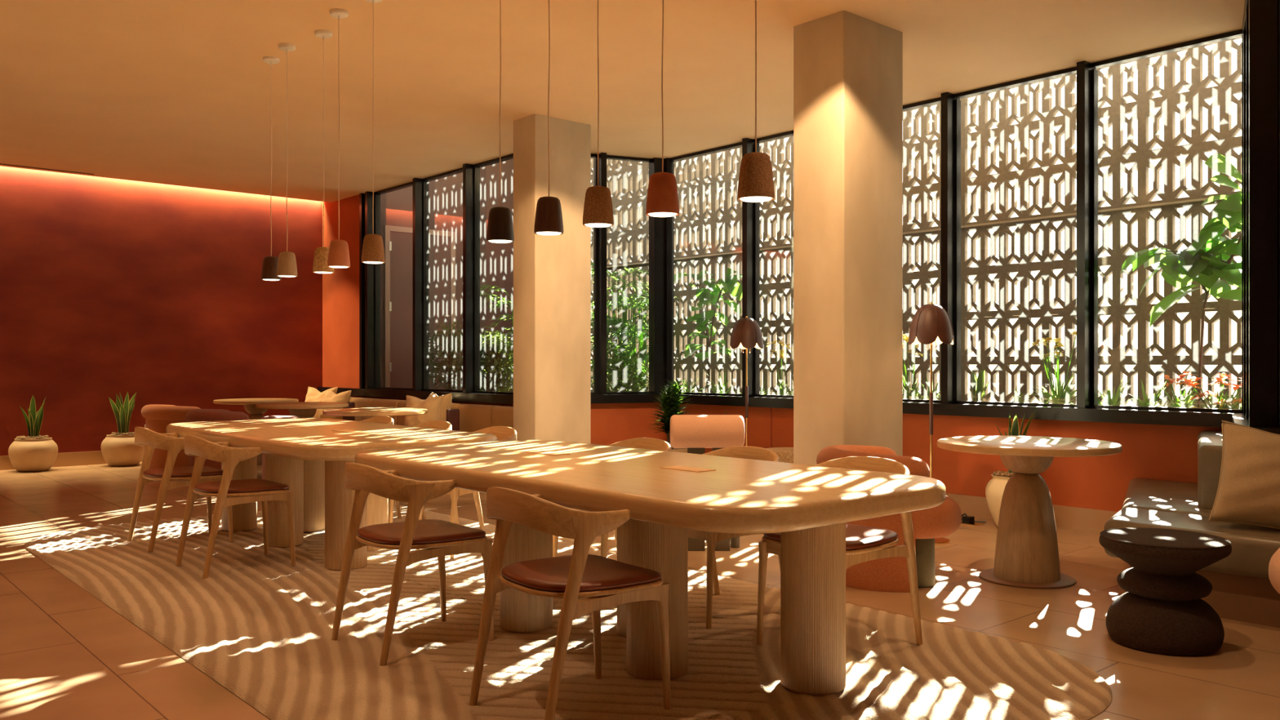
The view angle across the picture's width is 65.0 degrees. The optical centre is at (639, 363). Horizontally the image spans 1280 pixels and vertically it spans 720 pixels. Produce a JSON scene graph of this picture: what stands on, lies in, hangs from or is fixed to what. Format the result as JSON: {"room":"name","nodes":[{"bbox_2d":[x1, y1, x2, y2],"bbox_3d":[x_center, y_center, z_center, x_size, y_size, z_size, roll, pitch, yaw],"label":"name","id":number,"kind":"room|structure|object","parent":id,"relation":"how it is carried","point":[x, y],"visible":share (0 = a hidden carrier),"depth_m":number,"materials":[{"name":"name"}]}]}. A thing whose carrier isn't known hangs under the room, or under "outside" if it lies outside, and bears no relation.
{"room":"common room","nodes":[
{"label":"common room","id":0,"kind":"room"},
{"bbox_2d":[0,165,322,456],"bbox_3d":[-7.591,-0.620,11.030,9.100,3.640,0.200,0,0,-41],"label":"wall","id":1,"kind":"structure","parent":0,"point":[109,286],"depth_m":12.24,"materials":[{"name":"red paint"}]},
{"bbox_2d":[0,450,142,470],"bbox_3d":[-7.642,1.120,10.845,8.780,0.160,0.012,0,0,-41],"label":"baseboard","id":2,"kind":"structure","parent":1,"relation":"attached to","point":[82,458],"depth_m":11.73,"materials":[{"name":"wood"}]},
{"bbox_2d":[243,404,267,413],"bbox_3d":[-4.609,0.541,12.071,0.292,0.138,0.292,0,0,20],"label":"cup","id":3,"kind":"object","parent":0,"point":[251,409],"depth_m":11.96,"materials":[{"name":"brown wood"}]},
{"bbox_2d":[288,408,316,417],"bbox_3d":[-3.654,0.541,10.888,0.292,0.138,0.292,0,0,-14],"label":"cup","id":4,"kind":"object","parent":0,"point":[301,413],"depth_m":10.78,"materials":[{"name":"brown wood"}]},
{"bbox_2d":[322,194,361,397],"bbox_3d":[-3.878,-0.633,13.362,0.200,3.666,1.180,0,0,-41],"label":"wall","id":5,"kind":"structure","parent":0,"point":[340,289],"depth_m":13.27,"materials":[{"name":"orange paint"}]},
{"bbox_2d":[359,153,513,394],"bbox_3d":[-2.312,-0.922,11.511,0.180,2.488,3.694,0,0,-41],"label":"window","id":6,"kind":"structure","parent":5,"relation":"in","point":[369,273],"depth_m":11.78,"materials":[{"name":"black metal"}]},
{"bbox_2d":[360,416,391,420],"bbox_3d":[-2.487,0.541,9.464,0.292,0.138,0.292,0,0,30],"label":"cup","id":7,"kind":"object","parent":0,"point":[362,418],"depth_m":9.34,"materials":[{"name":"brown wood"}]},
{"bbox_2d":[380,158,513,391],"bbox_3d":[-2.681,-1.150,13.998,2.440,4.700,0.200,0,0,-41],"label":"wall","id":8,"kind":"structure","parent":0,"point":[445,193],"depth_m":14.04,"materials":[{"name":"paint"}]},
{"bbox_2d":[384,225,455,390],"bbox_3d":[-2.949,-0.710,13.576,1.060,2.220,0.082,0,0,-41],"label":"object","id":9,"kind":"structure","parent":8,"relation":"in","point":[397,245],"depth_m":13.46,"materials":[{"name":"glass"}]},
{"bbox_2d":[361,395,660,444],"bbox_3d":[-1.609,0.796,11.770,1.500,0.808,4.205,0,0,-41],"label":"wall","id":10,"kind":"structure","parent":0,"point":[611,423],"depth_m":10.46,"materials":[{"name":"orange paint"}]},
{"bbox_2d":[317,386,513,404],"bbox_3d":[-2.683,0.367,11.950,0.300,0.090,4.840,0,0,-41],"label":"trim","id":11,"kind":"structure","parent":10,"relation":"on","point":[456,396],"depth_m":11.47,"materials":[{"name":"black metal"}]},
{"bbox_2d":[591,393,658,403],"bbox_3d":[-0.465,0.367,10.402,1.490,0.088,0.300,0,0,-21],"label":"trim","id":12,"kind":"structure","parent":10,"relation":"on","point":[637,397],"depth_m":10.36,"materials":[{"name":"black metal"}]},
{"bbox_2d":[591,152,674,394],"bbox_3d":[-0.395,-0.922,10.424,1.589,2.488,0.182,0,0,-22],"label":"window","id":13,"kind":"structure","parent":10,"relation":"in","point":[600,233],"depth_m":10.60,"materials":[{"name":"black metal"}]},
{"bbox_2d":[650,393,1243,511],"bbox_3d":[2.118,0.761,8.544,0.320,0.878,5.770,0,0,-41],"label":"wall","id":14,"kind":"structure","parent":10,"relation":"in","point":[1163,452],"depth_m":7.36,"materials":[{"name":"orange paint"}]},
{"bbox_2d":[670,29,1241,413],"bbox_3d":[2.098,-0.922,8.566,0.180,2.488,5.734,0,0,-41],"label":"window","id":15,"kind":"structure","parent":14,"relation":"on","point":[1086,73],"depth_m":7.84,"materials":[{"name":"black metal"}]},
{"bbox_2d":[946,493,1117,533],"bbox_3d":[2.051,1.120,8.505,0.012,0.160,5.500,0,0,-41],"label":"baseboard","id":16,"kind":"structure","parent":14,"relation":"attached to","point":[1065,517],"depth_m":7.30,"materials":[{"name":"tile"}]},
{"bbox_2d":[0,0,1244,202],"bbox_3d":[-1.801,-2.306,5.354,10.340,0.280,15.430,0,0,-41],"label":"ceiling","id":17,"kind":"structure","parent":0,"point":[173,92],"depth_m":7.48,"materials":[{"name":"paint"}]},
{"bbox_2d":[261,56,281,280],"bbox_3d":[-2.621,-1.377,7.141,0.135,1.578,0.135,0,0,27],"label":"pendant lamp","id":18,"kind":"object","parent":17,"relation":"hanging from","point":[269,265],"visible":0.94,"depth_m":7.10,"materials":[{"name":"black metal"}]},
{"bbox_2d":[276,43,297,277],"bbox_3d":[-2.406,-1.377,6.850,0.135,1.578,0.135,0,0,-3],"label":"pendant lamp","id":19,"kind":"object","parent":17,"relation":"hanging from","point":[286,262],"visible":1,"depth_m":6.81,"materials":[{"name":"beige metal"}]},
{"bbox_2d":[312,29,334,273],"bbox_3d":[-2.070,-1.377,6.573,0.135,1.578,0.135,0,0,5],"label":"pendant lamp","id":20,"kind":"object","parent":17,"relation":"hanging from","point":[321,254],"visible":0.96,"depth_m":6.53,"materials":[{"name":"beige metal"}]},
{"bbox_2d":[327,8,350,267],"bbox_3d":[-1.855,-1.377,6.190,0.135,1.578,0.135,0,0,24],"label":"pendant lamp","id":21,"kind":"object","parent":17,"relation":"hanging from","point":[339,253],"visible":1,"depth_m":6.15,"materials":[{"name":"beige metal"}]},
{"bbox_2d":[361,0,385,263],"bbox_3d":[-1.572,-1.377,5.920,0.135,1.578,0.135,0,0,45],"label":"pendant lamp","id":22,"kind":"object","parent":17,"relation":"hanging from","point":[373,252],"visible":1,"depth_m":5.88,"materials":[{"name":"beige metal"}]},
{"bbox_2d":[486,0,514,243],"bbox_3d":[-0.680,-1.377,4.893,0.135,1.578,0.135,0,0,13],"label":"pendant lamp","id":23,"kind":"object","parent":17,"relation":"hanging from","point":[500,224],"visible":1,"depth_m":4.85,"materials":[{"name":"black metal"}]},
{"bbox_2d":[533,0,563,235],"bbox_3d":[-0.417,-1.377,4.592,0.135,1.578,0.135,0,0,29],"label":"pendant lamp","id":24,"kind":"object","parent":17,"relation":"hanging from","point":[548,215],"visible":1,"depth_m":4.55,"materials":[{"name":"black metal"}]},
{"bbox_2d":[582,0,613,227],"bbox_3d":[-0.180,-1.377,4.321,0.135,1.578,0.135,0,0,-36],"label":"pendant lamp","id":25,"kind":"object","parent":17,"relation":"hanging from","point":[597,206],"visible":1,"depth_m":4.27,"materials":[{"name":"brown wood"}]},
{"bbox_2d":[645,0,679,217],"bbox_3d":[0.090,-1.377,4.012,0.135,1.578,0.135,0,0,36],"label":"pendant lamp","id":26,"kind":"object","parent":17,"relation":"hanging from","point":[662,199],"visible":1,"depth_m":3.97,"materials":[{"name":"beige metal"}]},
{"bbox_2d":[648,212,676,217],"bbox_3d":[0.090,-0.598,4.012,0.115,0.019,0.114,0,0,36],"label":"diffuser","id":27,"kind":"object","parent":26,"relation":"attached to","point":[650,214],"depth_m":3.99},
{"bbox_2d":[737,0,774,202],"bbox_3d":[0.420,-1.377,3.636,0.135,1.578,0.135,0,0,-10],"label":"pendant lamp","id":28,"kind":"object","parent":17,"relation":"hanging from","point":[756,182],"visible":1,"depth_m":3.59,"materials":[{"name":"brown wood"}]},
{"bbox_2d":[740,196,772,202],"bbox_3d":[0.420,-0.598,3.636,0.114,0.019,0.115,0,0,-10],"label":"diffuser","id":29,"kind":"object","parent":28,"relation":"attached to","point":[748,199],"depth_m":3.62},
{"bbox_2d":[0,462,1279,719],"bbox_3d":[-1.938,1.260,5.480,10.300,0.120,15.600,0,0,-41],"label":"floor","id":30,"kind":"structure","parent":0,"point":[65,654],"depth_m":4.62,"materials":[{"name":"tile"}]},
{"bbox_2d":[8,395,57,471],"bbox_3d":[-6.771,0.775,11.216,0.477,0.850,0.477,0,0,-41],"label":"potted snake plant","id":31,"kind":"object","parent":30,"relation":"on","point":[34,452],"visible":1,"depth_m":11.09,"materials":[{"name":"green plant"}]},
{"bbox_2d":[101,391,144,466],"bbox_3d":[-6.066,0.765,11.807,0.477,0.870,0.477,0,0,-41],"label":"potted snake plant","id":32,"kind":"object","parent":30,"relation":"on","point":[120,448],"visible":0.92,"depth_m":11.68,"materials":[{"name":"green plant"}]},
{"bbox_2d":[141,404,200,469],"bbox_3d":[-5.316,0.835,11.558,0.793,0.730,0.761,0,0,43],"label":"armchair","id":33,"kind":"object","parent":30,"relation":"on","point":[157,417],"visible":0.44,"depth_m":11.23,"materials":[{"name":"orange fabric"}]},
{"bbox_2d":[185,408,248,469],"bbox_3d":[-4.277,0.835,10.370,0.761,0.730,0.793,0,0,-35],"label":"armchair","id":34,"kind":"object","parent":30,"relation":"on","point":[195,415],"visible":0.25,"depth_m":10.03,"materials":[{"name":"fabric"}]},
{"bbox_2d":[213,398,298,465],"bbox_3d":[-4.609,0.818,12.071,0.960,0.764,0.960,0,0,20],"label":"round table","id":35,"kind":"object","parent":30,"relation":"on","point":[249,404],"visible":0.46,"depth_m":11.94,"materials":[{"name":"brown wood"}]},
{"bbox_2d":[259,415,299,479],"bbox_3d":[-3.057,0.835,9.097,0.761,0.730,0.793,0,0,-44],"label":"dining chair","id":36,"kind":"object","parent":30,"relation":"on","point":[267,417],"visible":0.05,"depth_m":8.89,"materials":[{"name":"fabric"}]},
{"bbox_2d":[255,401,348,417],"bbox_3d":[-3.654,0.818,10.888,0.960,0.764,0.960,0,0,-14],"label":"round table","id":37,"kind":"object","parent":30,"relation":"on","point":[300,409],"visible":0.41,"depth_m":10.74,"materials":[{"name":"brown wood"}]},
{"bbox_2d":[322,407,427,420],"bbox_3d":[-2.487,0.818,9.464,0.960,0.764,0.960,0,0,30],"label":"round table","id":38,"kind":"object","parent":30,"relation":"on","point":[365,413],"visible":0.35,"depth_m":9.17,"materials":[{"name":"brown wood"}]},
{"bbox_2d":[348,396,513,431],"bbox_3d":[-2.643,0.818,11.241,0.685,0.765,5.000,0,0,-41],"label":"bench","id":39,"kind":"object","parent":30,"relation":"on","point":[473,417],"visible":0.15,"depth_m":10.48,"materials":[{"name":"brown"}]},
{"bbox_2d":[305,386,337,417],"bbox_3d":[-4.114,0.527,12.907,0.468,0.445,0.280,0,0,21],"label":"pillow","id":40,"kind":"object","parent":39,"relation":"on","point":[313,394],"visible":0.34,"depth_m":12.86,"materials":[{"name":"beige fabric"}]},
{"bbox_2d":[319,390,351,419],"bbox_3d":[-3.863,0.545,12.698,0.439,0.408,0.282,0,0,29],"label":"pillow","id":41,"kind":"object","parent":39,"relation":"on","point":[330,396],"visible":0.54,"depth_m":12.62,"materials":[{"name":"beige fabric"}]},
{"bbox_2d":[348,397,379,421],"bbox_3d":[-3.426,0.618,12.515,0.185,0.365,0.664,0,0,-41],"label":"cushion","id":42,"kind":"object","parent":39,"relation":"on","point":[359,402],"depth_m":12.40,"materials":[{"name":"brown leather"}]},
{"bbox_2d":[371,399,406,424],"bbox_3d":[-2.985,0.618,12.011,0.185,0.365,0.664,0,0,-41],"label":"cushion","id":43,"kind":"object","parent":39,"relation":"on","point":[375,402],"depth_m":11.89,"materials":[{"name":"brown leather"}]},
{"bbox_2d":[397,400,406,425],"bbox_3d":[-2.544,0.618,11.507,0.185,0.365,0.664,0,0,-41],"label":"cushion","id":44,"kind":"object","parent":39,"relation":"on","point":[401,419],"depth_m":11.61,"materials":[{"name":"brown leather"}]},
{"bbox_2d":[404,395,443,426],"bbox_3d":[-2.297,0.545,10.606,0.428,0.408,0.279,0,0,14],"label":"pillow","id":45,"kind":"object","parent":39,"relation":"on","point":[433,404],"visible":0.57,"depth_m":10.52,"materials":[{"name":"beige fabric"}]},
{"bbox_2d":[426,391,452,421],"bbox_3d":[-2.206,0.534,10.850,0.282,0.431,0.458,0,0,-39],"label":"pillow","id":46,"kind":"object","parent":39,"relation":"on","point":[446,403],"visible":0.27,"depth_m":10.71,"materials":[{"name":"beige fabric"}]},
{"bbox_2d":[446,408,459,431],"bbox_3d":[-1.949,0.613,10.466,0.150,0.270,0.040,0,0,-41],"label":"divider","id":47,"kind":"object","parent":39,"relation":"on","point":[452,415],"visible":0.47,"depth_m":10.45,"materials":[{"name":"red leather"}]},
{"bbox_2d":[457,404,498,431],"bbox_3d":[-1.662,0.618,10.498,0.185,0.365,0.664,0,0,-41],"label":"cushion","id":48,"kind":"object","parent":39,"relation":"on","point":[473,417],"depth_m":10.42,"materials":[{"name":"brown leather"}]},
{"bbox_2d":[492,405,513,427],"bbox_3d":[-1.220,0.618,9.994,0.185,0.365,0.664,0,0,-41],"label":"cushion","id":49,"kind":"object","parent":39,"relation":"on","point":[502,415],"depth_m":10.03,"materials":[{"name":"brown leather"}]},
{"bbox_2d":[513,114,591,443],"bbox_3d":[-0.790,-0.483,9.058,0.620,3.366,0.345,0,0,-41],"label":"column","id":50,"kind":"structure","parent":30,"relation":"on","point":[552,273],"depth_m":8.90,"materials":[{"name":"paint"}]},
{"bbox_2d":[24,504,1112,719],"bbox_3d":[-1.171,1.189,5.400,2.770,0.018,6.570,0,0,-41],"label":"rug","id":51,"kind":"object","parent":30,"relation":"on","point":[260,625],"visible":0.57,"depth_m":4.17,"materials":[{"name":"fabric"}]},
{"bbox_2d":[127,426,233,551],"bbox_3d":[-3.036,0.796,6.645,0.533,0.771,0.532,0,0,-41],"label":"dining chair","id":52,"kind":"object","parent":51,"relation":"on","point":[151,439],"visible":0.78,"depth_m":6.45,"materials":[{"name":"brown wood"}]},
{"bbox_2d":[175,435,295,578],"bbox_3d":[-2.357,0.796,5.870,0.533,0.771,0.532,0,0,-41],"label":"dining chair","id":53,"kind":"object","parent":51,"relation":"on","point":[248,491],"visible":1,"depth_m":5.71,"materials":[{"name":"brown wood"}]},
{"bbox_2d":[165,417,497,570],"bbox_3d":[-2.108,0.804,6.593,1.230,0.755,2.740,0,0,-41],"label":"dining table","id":54,"kind":"object","parent":51,"relation":"on","point":[308,455],"visible":0.74,"depth_m":6.36,"materials":[{"name":"brown wood"}]},
{"bbox_2d":[360,415,401,518],"bbox_3d":[-2.176,0.796,7.663,0.533,0.771,0.532,0,0,-41],"label":"dining chair","id":55,"kind":"object","parent":51,"relation":"on","point":[382,419],"visible":0.07,"depth_m":7.80,"materials":[{"name":"brown wood"}]},
{"bbox_2d":[330,462,493,666],"bbox_3d":[-0.962,0.796,4.275,0.533,0.771,0.532,0,0,-40],"label":"dining chair","id":56,"kind":"object","parent":51,"relation":"on","point":[440,539],"visible":0.98,"depth_m":4.10,"materials":[{"name":"brown wood"}]},
{"bbox_2d":[388,420,459,524],"bbox_3d":[-1.609,0.796,7.016,0.533,0.771,0.532,0,0,-41],"label":"dining chair","id":57,"kind":"object","parent":51,"relation":"on","point":[441,424],"visible":0.11,"depth_m":7.13,"materials":[{"name":"brown wood"}]},
{"bbox_2d":[416,426,516,559],"bbox_3d":[-1.078,0.796,6.378,0.533,0.771,0.532,0,0,-41],"label":"dining chair","id":58,"kind":"object","parent":51,"relation":"on","point":[502,433],"visible":0.18,"depth_m":6.48,"materials":[{"name":"brown wood"}]},
{"bbox_2d":[469,486,671,719],"bbox_3d":[-0.234,0.796,3.443,0.533,0.771,0.532,0,0,-37],"label":"dining chair","id":59,"kind":"object","parent":51,"relation":"on","point":[608,582],"visible":1,"depth_m":3.29,"materials":[{"name":"brown wood"}]},
{"bbox_2d":[552,437,671,557],"bbox_3d":[-0.132,0.796,5.359,0.533,0.771,0.532,0,0,-41],"label":"dining chair","id":60,"kind":"object","parent":51,"relation":"on","point":[651,443],"visible":0.06,"depth_m":5.47,"materials":[{"name":"brown wood"}]},
{"bbox_2d":[355,440,946,694],"bbox_3d":[-0.133,0.804,4.335,1.230,0.755,2.740,0,0,-41],"label":"dining table","id":61,"kind":"object","parent":51,"relation":"on","point":[666,495],"visible":0.91,"depth_m":3.66,"materials":[{"name":"brown wood"}]},
{"bbox_2d":[688,445,780,629],"bbox_3d":[0.361,0.796,4.794,0.533,0.771,0.532,0,0,-41],"label":"dining chair","id":62,"kind":"object","parent":51,"relation":"on","point":[712,539],"visible":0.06,"depth_m":4.58,"materials":[{"name":"brown wood"}]},
{"bbox_2d":[756,456,922,644],"bbox_3d":[0.831,0.796,4.242,0.533,0.771,0.532,0,0,-41],"label":"dining chair","id":63,"kind":"object","parent":51,"relation":"on","point":[863,543],"visible":0.46,"depth_m":4.20,"materials":[{"name":"brown wood"}]},
{"bbox_2d":[647,378,695,453],"bbox_3d":[0.304,0.674,9.707,0.526,1.052,0.464,0,0,-1],"label":"dracaena","id":64,"kind":"object","parent":30,"relation":"on","point":[669,400],"visible":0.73,"depth_m":9.66,"materials":[{"name":"green plant"}]},
{"bbox_2d":[670,414,744,551],"bbox_3d":[0.430,0.765,6.644,0.520,0.869,0.607,0,0,0],"label":"chair","id":65,"kind":"object","parent":30,"relation":"on","point":[695,433],"visible":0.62,"depth_m":6.37,"materials":[{"name":"pink fabric"}]},
{"bbox_2d":[729,315,763,445],"bbox_3d":[0.934,0.393,8.803,0.293,1.615,0.300,0,0,-3],"label":"floor lamp","id":66,"kind":"object","parent":30,"relation":"on","point":[746,333],"visible":0.9,"depth_m":8.71,"materials":[{"name":"gold metal"}]},
{"bbox_2d":[766,447,793,462],"bbox_3d":[1.304,0.972,8.715,0.470,0.458,0.470,0,0,-41],"label":"stool","id":67,"kind":"object","parent":30,"relation":"on","point":[785,455],"visible":0.14,"depth_m":8.51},
{"bbox_2d":[793,10,902,465],"bbox_3d":[1.354,-0.483,6.524,0.630,3.366,0.404,0,0,-41],"label":"column","id":68,"kind":"structure","parent":30,"relation":"on","point":[848,66],"depth_m":6.34,"materials":[{"name":"paint"}]},
{"bbox_2d":[816,444,961,592],"bbox_3d":[1.370,0.835,5.606,0.761,0.730,0.793,0,0,0],"label":"armchair","id":69,"kind":"object","parent":30,"relation":"on","point":[886,574],"visible":0.41,"depth_m":5.29,"materials":[{"name":"orange fabric"}]},
{"bbox_2d":[908,301,954,544],"bbox_3d":[1.961,0.393,6.765,0.293,1.615,0.300,0,0,29],"label":"floor lamp","id":70,"kind":"object","parent":30,"relation":"on","point":[931,324],"visible":0.95,"depth_m":6.68,"materials":[{"name":"gold metal"}]},
{"bbox_2d":[960,513,986,525],"bbox_3d":[2.481,1.168,7.548,0.195,0.064,0.194,0,0,-41],"label":"socket","id":71,"kind":"object","parent":30,"relation":"on","point":[966,520],"visible":0.88,"depth_m":7.51,"materials":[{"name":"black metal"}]},
{"bbox_2d":[985,408,1036,526],"bbox_3d":[2.713,0.764,7.317,0.374,0.872,0.374,0,0,-41],"label":"potted snake plant","id":72,"kind":"object","parent":30,"relation":"on","point":[995,487],"visible":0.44,"depth_m":7.26,"materials":[{"name":"green plant"}]},
{"bbox_2d":[937,435,1122,589],"bbox_3d":[2.151,0.818,5.590,0.960,0.764,0.960,0,0,-41],"label":"round table","id":73,"kind":"object","parent":30,"relation":"on","point":[1027,552],"visible":1,"depth_m":5.46,"materials":[{"name":"brown wood"}]},
{"bbox_2d":[1098,527,1231,655],"bbox_3d":[2.247,0.971,4.311,0.503,0.458,0.503,0,0,-38],"label":"stool","id":74,"kind":"object","parent":30,"relation":"on","point":[1162,610],"visible":1,"depth_m":4.16,"materials":[{"name":"brown wood"}]},
{"bbox_2d":[1103,431,1279,627],"bbox_3d":[3.517,0.820,5.260,2.020,0.760,2.685,0,0,-41],"label":"sofa","id":75,"kind":"object","parent":30,"relation":"on","point":[1242,590],"visible":0.51,"depth_m":4.85,"materials":[{"name":"beige fabric"}]},
{"bbox_2d":[1122,478,1211,516],"bbox_3d":[3.243,0.882,6.037,0.593,0.195,1.712,0,0,28],"label":"seat cushion","id":76,"kind":"object","parent":75,"relation":"on","point":[1180,497],"depth_m":5.87,"materials":[{"name":"beige fabric"}]},
{"bbox_2d":[1103,507,1279,579],"bbox_3d":[3.154,0.885,4.573,0.570,0.190,2.130,0,0,-41],"label":"seat cushion","id":77,"kind":"object","parent":75,"relation":"on","point":[1253,546],"depth_m":4.71,"materials":[{"name":"beige leather"}]},
{"bbox_2d":[1197,431,1222,510],"bbox_3d":[3.416,0.640,5.941,0.206,0.400,1.406,0,0,29],"label":"cushion","id":78,"kind":"object","parent":75,"relation":"on","point":[1209,442],"depth_m":5.40,"materials":[{"name":"beige fabric"}]},
{"bbox_2d":[1208,420,1279,528],"bbox_3d":[3.016,0.550,4.763,0.565,0.544,0.290,0,0,27],"label":"pillow","id":79,"kind":"object","parent":75,"relation":"on","point":[1248,492],"visible":1,"depth_m":4.74,"materials":[{"name":"beige fabric"}]},
{"bbox_2d":[1268,547,1279,594],"bbox_3d":[2.890,0.835,3.883,0.761,0.730,0.793,0,0,39],"label":"armchair","id":80,"kind":"object","parent":30,"relation":"on","point":[1274,563],"visible":1,"depth_m":3.94,"materials":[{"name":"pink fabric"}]},
{"bbox_3d":[-1.799,0.800,12.185,1.380,0.800,3.690,0,0,-41],"label":"planter bed","id":81,"kind":"object","parent":30,"relation":"on","visible":0},
{"bbox_2d":[428,320,462,390],"bbox_3d":[-2.471,-0.062,13.085,0.741,0.990,0.734,0,0,-1],"label":"leafy shrub","id":82,"kind":"object","parent":81,"relation":"on","point":[448,363],"visible":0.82,"depth_m":13.02,"materials":[{"name":"green plant"}]},
{"bbox_2d":[457,329,513,391],"bbox_3d":[-1.849,0.024,12.592,0.739,0.887,1.014,0,0,-41],"label":"leafy shrub","id":83,"kind":"object","parent":81,"relation":"in","point":[489,374],"visible":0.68,"depth_m":12.44,"materials":[{"name":"green plant"}]},
{"bbox_2d":[480,284,513,391],"bbox_3d":[-1.570,-0.305,12.941,1.295,1.415,1.130,0,0,23],"label":"palm","id":84,"kind":"object","parent":81,"relation":"on","point":[502,300],"visible":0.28,"depth_m":12.86,"materials":[{"name":"green plant"}]},
{"bbox_2d":[591,36,1241,408],"bbox_3d":[2.975,-1.452,9.246,0.055,4.488,13.200,0,0,-41],"label":"screen","id":85,"kind":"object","parent":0,"point":[714,237],"depth_m":8.84,"materials":[{"name":"concrete"}]},
{"bbox_2d":[591,197,1208,268],"bbox_3d":[2.705,-1.248,9.475,0.050,0.012,13.700,0,0,-41],"label":"ledge","id":86,"kind":"object","parent":85,"relation":"attached to","point":[1198,199],"visible":0.44,"depth_m":8.83,"materials":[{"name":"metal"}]},
{"bbox_3d":[4.961,0.796,4.241,1.533,0.808,4.650,0,0,-41],"label":"wall","id":87,"kind":"structure","parent":0,"visible":0},
{"bbox_2d":[1231,413,1279,434],"bbox_3d":[4.880,0.367,4.263,1.680,0.088,4.750,0,0,-41],"label":"trim","id":88,"kind":"structure","parent":87,"relation":"on","point":[1239,419],"depth_m":5.41,"materials":[{"name":"black metal"}]},
{"bbox_2d":[1241,0,1279,426],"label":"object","id":89,"kind":"structure","parent":87,"relation":"in","point":[1260,28],"depth_m":5.09,"materials":[{"name":"black metal"}]},
{"label":"outside","id":90,"kind":"structure","parent":0,"visible":0},
{"bbox_3d":[2.370,0.800,9.182,0.940,0.800,13.700,0,0,-41],"label":"planter bed","id":91,"kind":"object","parent":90,"visible":0},
{"bbox_2d":[591,291,648,390],"bbox_3d":[-0.444,-0.220,11.958,1.119,1.244,1.357,0,0,-41],"label":"palm","id":92,"kind":"object","parent":91,"relation":"on","point":[625,293],"visible":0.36,"depth_m":11.93,"materials":[{"name":"green plant"}]},
{"bbox_2d":[591,352,648,391],"bbox_3d":[-0.237,0.158,11.643,0.653,0.560,1.144,0,0,-41],"label":"leafy shrub","id":93,"kind":"object","parent":91,"relation":"on","point":[620,386],"visible":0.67,"depth_m":11.49,"materials":[{"name":"green plant"}]},
{"bbox_2d":[606,296,648,391],"bbox_3d":[0.056,-0.196,11.645,0.850,1.195,1.003,0,0,-41],"label":"palm","id":94,"kind":"object","parent":91,"relation":"on","point":[641,325],"visible":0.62,"depth_m":11.56,"materials":[{"name":"green plant"}]},
{"bbox_2d":[591,262,681,391],"bbox_3d":[-0.254,-0.397,11.929,1.134,1.596,1.411,0,0,-41],"label":"palm","id":95,"kind":"object","parent":91,"relation":"on","point":[622,340],"visible":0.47,"depth_m":11.95,"materials":[{"name":"green plant"}]},
{"bbox_2d":[674,267,742,392],"bbox_3d":[0.755,-0.323,10.932,0.592,1.447,1.020,0,0,-41],"label":"tree","id":96,"kind":"object","parent":91,"relation":"on","point":[731,285],"visible":0.96,"depth_m":10.90,"materials":[{"name":"green plant"}]},
{"bbox_2d":[705,371,742,393],"bbox_3d":[0.840,0.229,10.603,0.497,0.343,0.449,0,0,-15],"label":"plant","id":97,"kind":"object","parent":91,"relation":"on","point":[720,388],"visible":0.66,"depth_m":10.55,"materials":[{"name":"green plant"}]},
{"bbox_2d":[767,340,793,395],"bbox_3d":[1.451,0.085,10.114,0.371,0.631,0.419,0,0,7],"label":"plant","id":98,"kind":"object","parent":91,"relation":"on","point":[781,355],"visible":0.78,"depth_m":10.12,"materials":[{"name":"green plant"}]},
{"bbox_2d":[902,334,940,399],"bbox_3d":[2.408,0.067,8.985,0.444,0.668,0.562,0,0,-41],"label":"plant","id":99,"kind":"object","parent":91,"relation":"on","point":[913,394],"visible":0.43,"depth_m":8.92,"materials":[{"name":"green plant"}]},
{"bbox_2d":[905,374,941,399],"bbox_3d":[2.513,0.243,8.667,0.348,0.314,0.427,0,0,-34],"label":"plant","id":100,"kind":"object","parent":91,"relation":"on","point":[926,393],"visible":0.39,"depth_m":8.70,"materials":[{"name":"green plant"}]},
{"bbox_2d":[968,368,991,400],"bbox_3d":[2.801,0.220,8.337,0.189,0.360,0.175,0,0,-41],"label":"snake plant","id":101,"kind":"object","parent":91,"relation":"on","point":[978,383],"visible":0.66,"depth_m":8.32,"materials":[{"name":"green plant"}]},
{"bbox_2d":[1024,331,1076,404],"bbox_3d":[3.310,0.074,7.948,0.549,0.654,0.492,0,0,-32],"label":"plant","id":102,"kind":"object","parent":91,"relation":"on","point":[1060,395],"visible":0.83,"depth_m":7.92,"materials":[{"name":"green plant"}]},
{"bbox_2d":[1097,376,1140,405],"bbox_3d":[3.513,0.248,7.455,0.487,0.304,0.433,0,0,29],"label":"plant","id":103,"kind":"object","parent":91,"relation":"on","point":[1115,398],"visible":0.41,"depth_m":7.53,"materials":[{"name":"green plant"}]},
{"bbox_2d":[1113,380,1175,407],"bbox_3d":[3.725,0.257,7.313,0.509,0.287,0.474,0,0,-41],"label":"plant","id":104,"kind":"object","parent":91,"relation":"on","point":[1152,402],"visible":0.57,"depth_m":7.26,"materials":[{"name":"green plant"}]},
{"bbox_2d":[1120,153,1241,408],"bbox_3d":[4.124,-0.535,7.202,0.813,1.870,1.161,0,0,-41],"label":"tree","id":105,"kind":"object","parent":91,"relation":"on","point":[1206,260],"visible":0.75,"depth_m":7.12,"materials":[{"name":"green plant"}]},
{"bbox_2d":[1157,369,1206,407],"bbox_3d":[4.045,0.225,7.499,0.399,0.352,0.371,0,0,-41],"label":"plant","id":106,"kind":"object","parent":91,"relation":"on","point":[1181,402],"visible":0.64,"depth_m":7.47,"materials":[{"name":"green plant"}]},
{"bbox_2d":[1180,373,1241,408],"bbox_3d":[4.032,0.235,7.003,0.399,0.336,0.446,0,0,-41],"label":"plant","id":107,"kind":"object","parent":91,"relation":"on","point":[1219,402],"visible":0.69,"depth_m":7.00,"materials":[{"name":"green plant"}]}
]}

